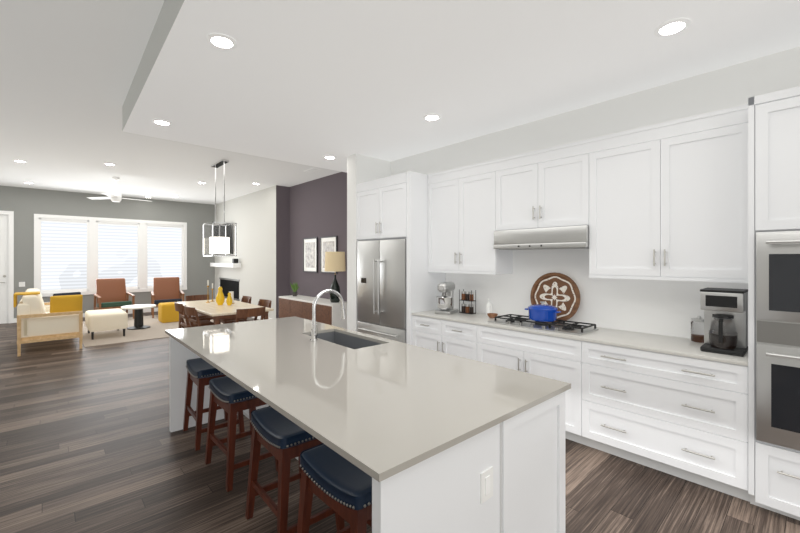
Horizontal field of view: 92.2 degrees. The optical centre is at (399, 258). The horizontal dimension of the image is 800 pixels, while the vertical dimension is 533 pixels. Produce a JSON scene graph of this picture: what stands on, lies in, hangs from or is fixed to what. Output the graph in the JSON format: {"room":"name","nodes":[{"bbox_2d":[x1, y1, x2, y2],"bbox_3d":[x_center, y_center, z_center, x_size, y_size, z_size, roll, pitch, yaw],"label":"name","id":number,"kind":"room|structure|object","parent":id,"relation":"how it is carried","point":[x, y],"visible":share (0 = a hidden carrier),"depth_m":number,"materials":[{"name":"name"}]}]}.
{"room":"dining room and kitchen","nodes":[
{"label":"dining room and kitchen","id":0,"kind":"room"},
{"bbox_2d":[0,185,214,317],"bbox_3d":[-8.034,-0.105,10.956,7.650,3.350,0.200,0,0,-43],"label":"wall","id":1,"kind":"structure","parent":0,"point":[25,205],"depth_m":10.59,"materials":[{"name":"grey paint"}]},
{"bbox_2d":[0,211,13,323],"bbox_3d":[-9.934,0.200,9.091,1.150,2.740,0.114,0,0,-43],"label":"door","id":2,"kind":"structure","parent":1,"relation":"attached to","point":[6,264],"depth_m":9.39,"materials":[{"name":"white wood"}]},
{"bbox_2d":[19,282,24,286],"bbox_3d":[-9.389,0.630,9.563,0.110,0.120,0.007,0,0,-43],"label":"switch plate","id":3,"kind":"object","parent":1,"relation":"attached to","point":[21,284],"visible":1,"depth_m":9.56,"materials":[{"name":"white plastic"}]},
{"bbox_2d":[34,214,186,296],"bbox_3d":[-7.980,-0.090,10.911,3.470,2.100,0.140,0,0,-43],"label":"window","id":4,"kind":"structure","parent":1,"relation":"in","point":[81,254],"depth_m":10.71,"materials":[{"name":"white"}]},
{"bbox_2d":[14,308,271,322],"bbox_3d":[-2.731,1.515,4.691,6.549,0.110,16.200,0,0,-43],"label":"baseboard","id":5,"kind":"structure","parent":1,"relation":"attached to","point":[144,311],"depth_m":11.06,"materials":[{"name":"white wood"}]},
{"bbox_2d":[0,0,340,204],"bbox_3d":[-2.474,-1.840,4.929,7.650,0.120,16.600,0,0,-43],"label":"ceiling","id":6,"kind":"structure","parent":0,"point":[68,69],"depth_m":4.98,"materials":[{"name":"white paint"}]},
{"bbox_2d":[87,177,151,201],"bbox_3d":[-6.098,-1.515,8.452,1.152,0.530,1.230,0,0,-43],"label":"fan","id":7,"kind":"object","parent":6,"relation":"hanging from","point":[115,196],"visible":1,"depth_m":8.37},
{"bbox_2d":[203,159,236,255],"bbox_3d":[-3.337,-0.916,7.126,0.416,1.728,0.640,0,0,-43],"label":"pendant light","id":8,"kind":"object","parent":6,"relation":"hanging from","point":[219,239],"visible":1,"depth_m":6.98,"materials":[{"name":"silver metal"}]},
{"bbox_2d":[215,185,289,318],"bbox_3d":[-4.109,-0.105,11.346,1.150,3.350,4.551,0,0,-43],"label":"wall","id":9,"kind":"structure","parent":0,"point":[261,218],"depth_m":9.91,"materials":[{"name":"grey paint"}]},
{"bbox_2d":[210,263,240,267],"bbox_3d":[-5.291,0.180,11.616,0.219,0.120,2.050,0,0,-43],"label":"mantel shelf","id":10,"kind":"object","parent":9,"relation":"attached to","point":[234,265],"visible":0.98,"depth_m":11.18,"materials":[{"name":"white wood"}]},
{"bbox_2d":[219,278,239,300],"bbox_3d":[-5.166,0.895,11.629,0.019,0.610,1.700,0,0,-43],"label":"fireplace","id":11,"kind":"object","parent":9,"relation":"attached to","point":[227,285],"visible":0.71,"depth_m":11.52,"materials":[{"name":"black"}]},
{"bbox_2d":[290,172,346,301],"bbox_3d":[-1.013,-0.105,8.250,0.800,3.350,4.200,0,0,-43],"label":"wall","id":12,"kind":"structure","parent":0,"point":[318,208],"depth_m":8.55,"materials":[{"name":"purple paint"}]},
{"bbox_2d":[303,237,317,272],"bbox_3d":[-2.039,-0.090,8.746,0.030,0.780,0.620,0,0,-43],"label":"picture frame","id":13,"kind":"object","parent":12,"relation":"attached to","point":[310,254],"visible":1,"depth_m":8.73,"materials":[{"name":"black"}]},
{"bbox_2d":[320,236,337,273],"bbox_3d":[-1.516,-0.090,8.180,0.030,0.780,0.640,0,0,-43],"label":"picture frame","id":14,"kind":"object","parent":12,"relation":"attached to","point":[328,243],"visible":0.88,"depth_m":8.23,"materials":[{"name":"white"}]},
{"bbox_2d":[0,311,799,532],"bbox_3d":[-2.474,1.630,4.929,7.650,0.120,16.600,0,0,-43],"label":"floor","id":15,"kind":"structure","parent":0,"point":[90,442],"depth_m":2.82,"materials":[{"name":"brown wood"}]},
{"bbox_2d":[17,288,82,356],"bbox_3d":[-6.611,1.085,7.282,0.820,0.970,2.230,0,0,-43],"label":"sofa","id":16,"kind":"object","parent":15,"relation":"on","point":[37,321],"visible":0.94,"depth_m":6.44,"materials":[{"name":"brown wood"}]},
{"bbox_2d":[13,291,39,306],"bbox_3d":[-6.317,0.680,6.526,0.315,0.220,0.440,0,0,-43],"label":"throw blanket","id":17,"kind":"object","parent":16,"relation":"on","point":[15,294],"visible":1,"depth_m":6.37,"materials":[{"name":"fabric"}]},
{"bbox_2d":[50,295,82,312],"bbox_3d":[-5.935,0.855,6.852,0.162,0.420,0.440,0,0,39],"label":"pillow","id":18,"kind":"object","parent":16,"relation":"on","point":[66,303],"visible":0.56,"depth_m":6.79,"materials":[{"name":"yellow fabric"}]},
{"bbox_2d":[53,292,80,295],"bbox_3d":[-6.181,0.845,7.141,0.145,0.440,0.440,0,0,19],"label":"pillow","id":19,"kind":"object","parent":16,"relation":"on","point":[70,293],"visible":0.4,"depth_m":7.11,"materials":[{"name":"black fabric"}]},
{"bbox_2d":[82,315,233,347],"bbox_3d":[-5.636,1.564,9.256,3.230,0.012,3.650,0,0,-43],"label":"rug","id":20,"kind":"object","parent":15,"relation":"on","point":[156,329],"visible":0.36,"depth_m":8.05,"materials":[{"name":"beige carpet"}]},
{"bbox_2d":[85,308,127,339],"bbox_3d":[-6.054,1.319,7.932,0.620,0.478,0.970,0,0,-43],"label":"ottoman","id":21,"kind":"object","parent":20,"relation":"on","point":[106,319],"visible":1,"depth_m":7.62,"materials":[{"name":"beige fabric"}]},
{"bbox_2d":[94,278,134,318],"bbox_3d":[-7.475,1.038,10.058,0.868,1.039,0.753,0,0,43],"label":"armchair","id":22,"kind":"object","parent":20,"relation":"on","point":[111,293],"visible":0.98,"depth_m":10.12,"materials":[{"name":"orange leather"}]},
{"bbox_2d":[121,304,155,329],"bbox_3d":[-5.893,1.308,8.686,0.660,0.500,0.660,0,0,-43],"label":"coffee table","id":23,"kind":"object","parent":20,"relation":"on","point":[138,317],"visible":1,"depth_m":8.61,"materials":[{"name":"black"}]},
{"bbox_2d":[151,277,184,317],"bbox_3d":[-6.460,1.038,10.695,0.753,1.039,0.868,0,0,-35],"label":"armchair","id":24,"kind":"object","parent":20,"relation":"on","point":[166,289],"visible":0.79,"depth_m":10.83,"materials":[{"name":"orange leather"}]},
{"bbox_2d":[158,302,178,322],"bbox_3d":[-5.742,1.327,9.629,0.460,0.460,0.460,0,0,-43],"label":"pouf","id":25,"kind":"object","parent":20,"relation":"on","point":[167,313],"visible":0.75,"depth_m":9.43,"materials":[{"name":"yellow fabric"}]},
{"bbox_2d":[174,302,213,327],"bbox_3d":[-3.561,1.155,6.647,0.572,0.830,0.472,0,0,-43],"label":"dining chair","id":26,"kind":"object","parent":15,"relation":"on","point":[179,308],"visible":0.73,"depth_m":6.48,"materials":[{"name":"brown wood"}]},
{"bbox_2d":[184,305,207,326],"bbox_3d":[-3.127,1.155,6.177,0.574,0.830,0.476,0,0,-43],"label":"dining chair","id":27,"kind":"object","parent":15,"relation":"on","point":[190,311],"visible":0.25,"depth_m":5.92,"materials":[{"name":"brown wood"}]},
{"bbox_2d":[185,294,213,321],"bbox_3d":[-3.995,1.155,7.721,0.460,0.830,0.566,0,0,-43],"label":"dining chair","id":28,"kind":"object","parent":15,"relation":"on","point":[196,298],"visible":0.23,"depth_m":7.81,"materials":[{"name":"brown wood"}]},
{"bbox_2d":[183,358,244,450],"bbox_3d":[-1.682,1.249,3.470,0.419,0.642,0.523,0,0,-43],"label":"stool","id":29,"kind":"object","parent":15,"relation":"on","point":[201,372],"visible":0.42,"depth_m":3.32,"materials":[{"name":"brown wood"}]},
{"bbox_2d":[177,299,273,328],"bbox_3d":[-3.186,1.195,6.844,0.960,0.750,2.220,0,0,-43],"label":"dining table","id":30,"kind":"object","parent":15,"relation":"on","point":[215,311],"visible":0.46,"depth_m":6.38,"materials":[{"name":"brown wood"}]},
{"bbox_2d":[206,280,213,302],"bbox_3d":[-3.619,0.610,7.342,0.079,0.420,0.264,0,0,-2],"label":"candlesticks","id":31,"kind":"object","parent":30,"relation":"on","point":[212,288],"visible":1,"depth_m":7.41,"materials":[{"name":"gold metal"}]},
{"bbox_2d":[216,287,223,304],"bbox_3d":[-3.206,0.656,6.865,0.148,0.328,0.149,0,0,8],"label":"vase","id":32,"kind":"object","parent":30,"relation":"on","point":[220,298],"depth_m":6.82,"materials":[{"name":"yellow ceramic"}]},
{"bbox_2d":[224,292,232,305],"bbox_3d":[-3.017,0.706,6.808,0.103,0.228,0.104,0,0,8],"label":"vase","id":33,"kind":"object","parent":30,"relation":"on","point":[229,300],"depth_m":6.78,"materials":[{"name":"yellow ceramic"}]},
{"bbox_2d":[230,291,234,303],"bbox_3d":[-3.099,0.710,7.074,0.108,0.220,0.110,0,0,-43],"label":"candle","id":34,"kind":"object","parent":30,"relation":"on","point":[232,294],"visible":0.5,"depth_m":7.05,"materials":[{"name":"wax"}]},
{"bbox_2d":[219,296,251,323],"bbox_3d":[-3.184,1.155,7.430,0.574,0.830,0.476,0,0,-43],"label":"dining chair","id":35,"kind":"object","parent":15,"relation":"on","point":[246,299],"visible":0.38,"depth_m":7.34,"materials":[{"name":"brown wood"}]},
{"bbox_2d":[205,376,277,491],"bbox_3d":[-1.189,1.249,2.912,0.394,0.642,0.504,0,0,-43],"label":"stool","id":36,"kind":"object","parent":15,"relation":"on","point":[230,397],"visible":0.56,"depth_m":2.76,"materials":[{"name":"brown wood"}]},
{"bbox_2d":[235,307,265,322],"bbox_3d":[-2.409,1.155,5.972,0.480,0.830,0.576,0,0,-43],"label":"dining chair","id":37,"kind":"object","parent":15,"relation":"on","point":[249,312],"visible":0.23,"depth_m":5.75,"materials":[{"name":"brown wood"}]},
{"bbox_2d":[232,299,271,322],"bbox_3d":[-2.587,1.155,6.784,0.572,0.830,0.472,0,0,-43],"label":"dining chair","id":38,"kind":"object","parent":15,"relation":"on","point":[264,302],"visible":0.29,"depth_m":6.99,"materials":[{"name":"brown wood"}]},
{"bbox_2d":[245,406,344,532],"bbox_3d":[-0.629,1.249,2.279,0.414,0.642,0.520,0,0,-43],"label":"stool","id":39,"kind":"object","parent":15,"relation":"on","point":[283,440],"visible":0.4,"depth_m":2.15,"materials":[{"name":"brown wood"}]},
{"bbox_2d":[279,295,346,328],"bbox_3d":[-1.832,1.210,8.140,0.512,0.720,2.250,0,0,-43],"label":"sideboard","id":40,"kind":"object","parent":15,"relation":"on","point":[327,311],"visible":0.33,"depth_m":7.75,"materials":[{"name":"brown wood"}]},
{"bbox_2d":[290,282,298,295],"bbox_3d":[-2.406,0.684,8.808,0.220,0.330,0.251,0,0,-43],"label":"potted plant","id":41,"kind":"object","parent":40,"relation":"on","point":[295,287],"visible":1,"depth_m":8.76,"materials":[{"name":"green plant"}]},
{"bbox_2d":[325,252,345,302],"bbox_3d":[-1.274,0.354,7.560,0.410,0.990,0.410,0,0,-43],"label":"table lamp","id":42,"kind":"object","parent":40,"relation":"on","point":[334,261],"visible":0.94,"depth_m":7.42,"materials":[{"name":"black"}]},
{"bbox_2d":[297,443,371,532],"bbox_3d":[-0.198,1.249,1.792,0.398,0.642,0.508,0,0,-43],"label":"stool","id":43,"kind":"object","parent":15,"relation":"on","point":[338,484],"visible":0.5,"depth_m":1.71,"materials":[{"name":"blue leather"}]},
{"bbox_2d":[170,332,570,532],"bbox_3d":[-0.622,1.123,2.760,1.282,0.895,3.124,0,0,-43],"label":"kitchen island","id":44,"kind":"object","parent":15,"relation":"on","point":[511,479],"depth_m":1.64,"materials":[{"name":"white wood"}]},
{"bbox_2d":[165,316,570,487],"bbox_3d":[-0.627,0.663,2.765,1.342,0.025,3.172,0,0,-43],"label":"island countertop","id":45,"kind":"structure","parent":44,"relation":"on","point":[390,408],"depth_m":1.93,"materials":[{"name":"beige stone"}]},
{"bbox_2d":[310,289,345,341],"bbox_3d":[-0.573,0.448,3.136,0.328,0.404,0.096,0,0,-43],"label":"faucet","id":46,"kind":"object","parent":45,"relation":"on","point":[314,334],"visible":1,"depth_m":3.06,"materials":[{"name":"silver metal"}]},
{"bbox_2d":[357,239,405,342],"bbox_3d":[-0.063,0.660,5.266,0.703,1.820,0.985,0,0,-43],"label":"refrigerator","id":47,"kind":"object","parent":15,"relation":"on","point":[381,288],"visible":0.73,"depth_m":5.01,"materials":[{"name":"silver metal"}]},
{"bbox_2d":[356,171,445,344],"bbox_3d":[-0.023,0.255,5.252,0.682,2.630,1.100,0,0,-43],"label":"cabinet","id":48,"kind":"object","parent":15,"relation":"on","point":[392,207],"visible":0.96,"depth_m":4.82,"materials":[{"name":"white wood"}]},
{"bbox_2d":[411,313,470,358],"bbox_3d":[0.717,1.123,4.491,0.626,0.895,1.010,0,0,-43],"label":"base cabinet","id":49,"kind":"object","parent":15,"relation":"on","point":[440,334],"depth_m":4.28,"materials":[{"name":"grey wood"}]},
{"bbox_2d":[471,321,570,439],"bbox_3d":[1.354,1.123,3.801,0.626,0.895,1.110,0,0,-43],"label":"base cabinet","id":50,"kind":"object","parent":15,"relation":"on","point":[547,355],"depth_m":3.54,"materials":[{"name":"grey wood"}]},
{"bbox_2d":[571,337,749,501],"bbox_3d":[2.058,1.123,3.039,0.626,0.895,1.085,0,0,-43],"label":"base cabinet","id":51,"kind":"object","parent":15,"relation":"on","point":[675,406],"depth_m":2.76,"materials":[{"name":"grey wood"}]},
{"bbox_2d":[419,309,747,364],"bbox_3d":[1.396,0.663,3.748,0.636,0.025,3.024,0,0,-43],"label":"countertop","id":52,"kind":"structure","parent":51,"relation":"on","point":[665,344],"depth_m":3.15,"materials":[{"name":"beige stone"}]},
{"bbox_2d":[434,282,457,314],"bbox_3d":[0.559,0.465,4.653,0.216,0.370,0.355,0,0,27],"label":"stand mixer","id":53,"kind":"object","parent":52,"relation":"on","point":[445,302],"visible":1,"depth_m":4.54,"materials":[{"name":"silver metal"}]},
{"bbox_2d":[459,289,475,313],"bbox_3d":[0.808,0.509,4.610,0.087,0.280,0.188,0,0,-43],"label":"spice rack","id":54,"kind":"object","parent":52,"relation":"on","point":[465,297],"visible":1,"depth_m":4.59,"materials":[{"name":"black"}]},
{"bbox_2d":[486,299,491,315],"bbox_3d":[1.028,0.554,4.445,0.068,0.190,0.067,0,0,-43],"label":"soap bottle","id":55,"kind":"object","parent":52,"relation":"on","point":[488,307],"visible":0.79,"depth_m":4.42,"materials":[{"name":"white plastic"}]},
{"bbox_2d":[487,313,497,317],"bbox_3d":[1.020,0.627,4.248,0.120,0.045,0.120,0,0,-43],"label":"bowl","id":56,"kind":"object","parent":52,"relation":"on","point":[492,315],"visible":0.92,"depth_m":4.21,"materials":[{"name":"beige wood"}]},
{"bbox_2d":[488,314,598,335],"bbox_3d":[1.360,0.624,3.739,0.410,0.052,0.930,0,0,-43],"label":"cooktop","id":57,"kind":"object","parent":52,"relation":"in","point":[562,326],"visible":0.98,"depth_m":3.62,"materials":[{"name":"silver metal"}]},
{"bbox_2d":[525,301,560,321],"bbox_3d":[1.396,0.505,3.773,0.278,0.183,0.342,0,0,-43],"label":"cooking pot","id":58,"kind":"object","parent":57,"relation":"on","point":[542,312],"visible":1,"depth_m":3.67,"materials":[{"name":"blue metal"}]},
{"bbox_2d":[530,272,579,321],"bbox_3d":[1.571,0.392,3.927,0.040,0.510,0.510,7,-5,-42],"label":"decorative tray","id":59,"kind":"object","parent":52,"relation":"on","point":[560,292],"visible":0.94,"depth_m":3.90,"materials":[{"name":"brown wood"}]},
{"bbox_2d":[691,316,703,342],"bbox_3d":[2.351,0.549,3.026,0.104,0.200,0.102,0,0,-43],"label":"glass jar","id":60,"kind":"object","parent":52,"relation":"on","point":[697,329],"visible":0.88,"depth_m":2.99,"materials":[{"name":"clear glass"}]},
{"bbox_2d":[700,287,747,356],"bbox_3d":[2.284,0.432,2.713,0.300,0.435,0.231,0,0,-43],"label":"coffee maker","id":61,"kind":"object","parent":52,"relation":"on","point":[725,321],"visible":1,"depth_m":2.64,"materials":[{"name":"silver"}]},
{"bbox_2d":[748,86,799,520],"bbox_3d":[2.683,0.280,2.290,0.722,2.580,0.860,0,0,-43],"label":"tall cabinet","id":62,"kind":"object","parent":15,"relation":"on","point":[773,301],"visible":1,"depth_m":2.32,"materials":[{"name":"white wood"}]},
{"bbox_2d":[122,0,799,172],"bbox_3d":[0.890,-1.635,2.658,3.987,0.289,8.300,0,0,-43],"label":"ceiling","id":63,"kind":"structure","parent":0,"point":[309,82],"depth_m":2.95,"materials":[{"name":"white paint"}]},
{"bbox_2d":[151,119,171,125],"bbox_3d":[-2.588,-1.484,4.187,0.196,0.011,0.196,0,0,-43],"label":"recessed light","id":64,"kind":"object","parent":63,"relation":"in","point":[162,122],"visible":0.96,"depth_m":4.17,"materials":[{"name":"white"}]},
{"bbox_2d":[206,33,237,49],"bbox_3d":[-1.217,-1.484,2.631,0.196,0.011,0.196,0,0,-43],"label":"recessed light","id":65,"kind":"object","parent":63,"relation":"in","point":[221,41],"visible":1,"depth_m":2.62,"materials":[{"name":"white"}]},
{"bbox_2d":[323,155,336,158],"bbox_3d":[-1.022,-1.484,5.624,0.196,0.011,0.196,0,0,-43],"label":"recessed light","id":66,"kind":"object","parent":63,"relation":"in","point":[330,157],"visible":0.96,"depth_m":5.61,"materials":[{"name":"white"}]},
{"bbox_2d":[423,114,440,120],"bbox_3d":[0.336,-1.484,4.040,0.196,0.011,0.196,0,0,-43],"label":"recessed light","id":67,"kind":"object","parent":63,"relation":"in","point":[431,117],"visible":1,"depth_m":4.03,"materials":[{"name":"white"}]},
{"bbox_2d":[654,18,690,36],"bbox_3d":[1.747,-1.484,2.473,0.196,0.011,0.196,0,0,-43],"label":"recessed light","id":68,"kind":"object","parent":63,"relation":"in","point":[672,27],"visible":1,"depth_m":2.46,"materials":[{"name":"white"}]},
{"bbox_2d":[347,47,799,330],"bbox_3d":[2.492,-0.105,3.559,2.010,3.350,7.450,0,0,-43],"label":"wall","id":69,"kind":"structure","parent":0,"point":[739,84],"depth_m":3.70,"materials":[{"name":"white paint"}]},
{"bbox_2d":[427,159,512,271],"bbox_3d":[0.834,-0.460,4.572,0.346,1.200,1.050,0,0,-43],"label":"upper cabinet","id":70,"kind":"object","parent":69,"relation":"attached to","point":[463,202],"depth_m":4.41,"materials":[{"name":"white wood"}]},
{"bbox_2d":[493,225,588,249],"bbox_3d":[1.452,-0.199,3.857,0.406,0.198,0.954,0,0,-43],"label":"range hood","id":71,"kind":"object","parent":69,"relation":"attached to","point":[571,237],"visible":0.83,"depth_m":3.67,"materials":[{"name":"silver metal"}]},
{"bbox_2d":[499,139,590,230],"bbox_3d":[1.474,-0.680,3.878,0.346,0.759,0.960,0,0,-43],"label":"upper cabinet","id":72,"kind":"object","parent":69,"relation":"attached to","point":[548,187],"depth_m":3.70,"materials":[{"name":"white wood"}]},
{"bbox_2d":[446,249,747,337],"bbox_3d":[1.630,0.160,3.964,0.008,0.980,3.025,0,0,-43],"label":"backsplash","id":73,"kind":"structure","parent":69,"relation":"attached to","point":[666,307],"depth_m":3.69,"materials":[{"name":"white tile"}]},
{"bbox_2d":[589,104,747,279],"bbox_3d":[2.143,-0.460,3.152,0.346,1.200,1.135,0,0,-43],"label":"upper cabinet","id":74,"kind":"object","parent":69,"relation":"attached to","point":[668,200],"depth_m":2.95,"materials":[{"name":"white wood"}]}
]}

